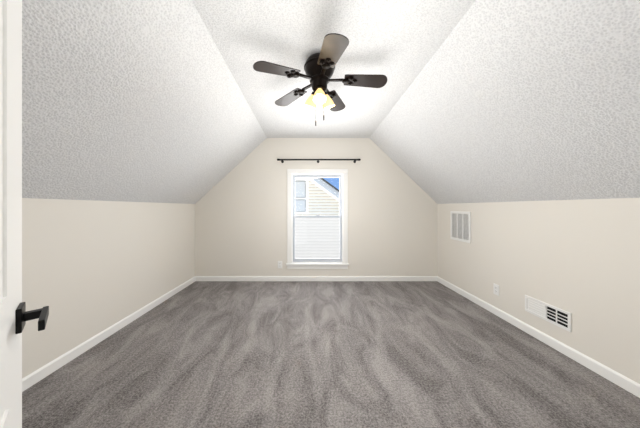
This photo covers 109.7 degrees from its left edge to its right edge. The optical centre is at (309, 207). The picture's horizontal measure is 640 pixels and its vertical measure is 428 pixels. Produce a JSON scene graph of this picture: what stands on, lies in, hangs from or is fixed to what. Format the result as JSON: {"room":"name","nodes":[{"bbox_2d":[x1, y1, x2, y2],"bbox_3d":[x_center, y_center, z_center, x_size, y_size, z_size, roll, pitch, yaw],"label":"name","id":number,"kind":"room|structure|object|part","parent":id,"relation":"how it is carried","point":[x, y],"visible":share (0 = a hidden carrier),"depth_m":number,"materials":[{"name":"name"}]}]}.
{"room":"attic bedroom","nodes":[
{"label":"attic bedroom","id":0,"kind":"room"},
{"bbox_2d":[22,198,194,377],"bbox_3d":[-1.915,0.502,1.425,0.150,1.332,4.650,0,0,0],"label":"wall","id":1,"kind":"structure","parent":0,"point":[91,268],"depth_m":1.90,"materials":[{"name":"white paint"}]},
{"bbox_2d":[22,276,194,391],"bbox_3d":[-1.833,1.129,1.425,0.014,0.078,4.350,0,0,0],"label":"baseboard","id":2,"kind":"structure","parent":1,"relation":"attached to","point":[36,376],"depth_m":1.87,"materials":[{"name":"white wood"}]},
{"bbox_2d":[22,0,266,203],"bbox_3d":[-1.268,-0.649,1.425,1.347,1.170,4.650,0,0,0],"label":"ceiling","id":3,"kind":"structure","parent":0,"point":[134,100],"depth_m":1.44,"materials":[{"name":"white paint"}]},
{"bbox_2d":[195,138,436,275],"bbox_3d":[0.100,-0.051,3.675,4.180,2.438,0.150,0,0,0],"label":"wall","id":4,"kind":"structure","parent":0,"point":[241,218],"depth_m":3.60,"materials":[{"name":"white paint"}]},
{"bbox_2d":[195,276,436,280],"bbox_3d":[0.100,1.129,3.593,3.880,0.078,0.014,0,0,0],"label":"baseboard","id":5,"kind":"structure","parent":4,"relation":"attached to","point":[315,278],"depth_m":3.59,"materials":[{"name":"white wood"}]},
{"bbox_2d":[286,169,348,268],"bbox_3d":[0.120,0.175,3.652,0.996,1.593,0.195,0,0,0],"label":"window","id":6,"kind":"structure","parent":4,"relation":"in","point":[291,264],"depth_m":3.59,"materials":[{"name":"white"}]},
{"bbox_3d":[0.120,0.167,3.674,0.798,1.408,0.068,0,0,0],"label":"window sashes","id":7,"kind":"part","parent":6,"relation":"part of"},
{"bbox_2d":[295,218,339,257],"bbox_3d":[0.120,0.506,3.723,0.788,0.710,0.002,0,0,0],"label":"screen","id":8,"kind":"object","parent":6,"relation":"attached to","point":[310,224],"depth_m":3.72,"materials":[{"name":"white"}]},
{"bbox_3d":[0.120,0.162,3.674,0.738,1.328,0.040,0,0,0],"label":"glass","id":9,"kind":"part","parent":6,"relation":"part of","materials":[{"name":"clear glass"}]},
{"bbox_2d":[277,159,360,162],"bbox_3d":[0.138,-0.747,3.554,1.313,0.054,0.092,0,0,0],"label":"curtain rod","id":10,"kind":"object","parent":4,"relation":"attached to","point":[282,161],"visible":1,"depth_m":3.51,"materials":[{"name":"black metal"}]},
{"bbox_2d":[22,281,639,427],"bbox_3d":[0.100,1.228,1.425,4.180,0.120,4.650,0,0,0],"label":"floor","id":11,"kind":"structure","parent":0,"point":[315,354],"depth_m":1.62,"materials":[{"name":"grey carpet"}]},
{"bbox_2d":[0,0,21,427],"bbox_3d":[-0.383,0.147,0.230,0.760,2.018,0.039,0,0,44],"label":"door","id":12,"kind":"structure","parent":11,"relation":"on","point":[10,203],"depth_m":0.42,"materials":[{"name":"white wood"}]},
{"bbox_2d":[15,302,48,333],"bbox_3d":[-0.609,0.228,0.445,0.140,0.056,0.119,0,0,44],"label":"door handle","id":13,"kind":"object","parent":12,"relation":"attached to","point":[22,315],"depth_m":0.46,"materials":[{"name":"black metal"}]},
{"bbox_2d":[191,0,475,137],"bbox_3d":[0.130,-1.195,1.425,2.040,0.150,4.650,0,0,0],"label":"ceiling","id":14,"kind":"structure","parent":0,"point":[397,43],"depth_m":1.57,"materials":[{"name":"white paint"}]},
{"bbox_2d":[253,33,386,125],"bbox_3d":[0.095,-0.862,1.684,0.950,0.517,0.954,0,0,0],"label":"fan","id":15,"kind":"object","parent":14,"relation":"hanging from","point":[319,68],"visible":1,"depth_m":1.63,"materials":[{"name":"brown wood"}]},
{"bbox_3d":[0.087,-0.983,1.690,0.530,0.275,0.533,0,0,0],"label":"motor","id":16,"kind":"part","parent":15,"relation":"part of","materials":[{"name":"black metal"}]},
{"bbox_2d":[370,0,639,203],"bbox_3d":[1.495,-0.648,1.425,1.299,1.168,4.650,0,0,0],"label":"ceiling","id":17,"kind":"structure","parent":0,"point":[515,100],"depth_m":1.45,"materials":[{"name":"white paint"}]},
{"bbox_2d":[437,198,639,383],"bbox_3d":[2.115,0.502,1.425,0.150,1.332,4.650,0,0,0],"label":"wall","id":18,"kind":"structure","parent":0,"point":[579,260],"depth_m":1.80,"materials":[{"name":"white paint"}]},
{"bbox_2d":[450,211,470,242],"bbox_3d":[2.034,0.247,3.050,0.014,0.400,0.400,0,0,0],"label":"air vent","id":19,"kind":"object","parent":18,"relation":"in","point":[460,225],"visible":1,"depth_m":3.03,"materials":[{"name":"white metal"}]},
{"bbox_2d":[493,283,498,295],"bbox_3d":[2.035,0.892,2.460,0.010,0.116,0.072,0,0,0],"label":"electrical outlet","id":20,"kind":"object","parent":18,"relation":"attached to","point":[495,289],"visible":1,"depth_m":2.46,"materials":[{"name":"white plastic"}]},
{"bbox_2d":[437,276,639,397],"bbox_3d":[2.033,1.129,1.425,0.014,0.078,4.350,0,0,0],"label":"baseboard","id":21,"kind":"structure","parent":18,"relation":"attached to","point":[620,380],"depth_m":1.83,"materials":[{"name":"white wood"}]},
{"bbox_2d":[525,295,571,331],"bbox_3d":[2.032,0.895,1.940,0.016,0.150,0.375,0,0,0],"label":"air vent","id":22,"kind":"object","parent":18,"relation":"in","point":[554,315],"visible":1,"depth_m":1.91,"materials":[{"name":"white metal"}]},
{"label":"outside","id":23,"kind":"structure","parent":0,"visible":0},
{"bbox_2d":[295,178,339,257],"bbox_3d":[-2.382,0.571,6.500,9.035,7.194,0.600,0,0,0],"label":"house","id":24,"kind":"structure","parent":23,"point":[309,189],"depth_m":6.60,"materials":[{"name":"white"}]}
]}

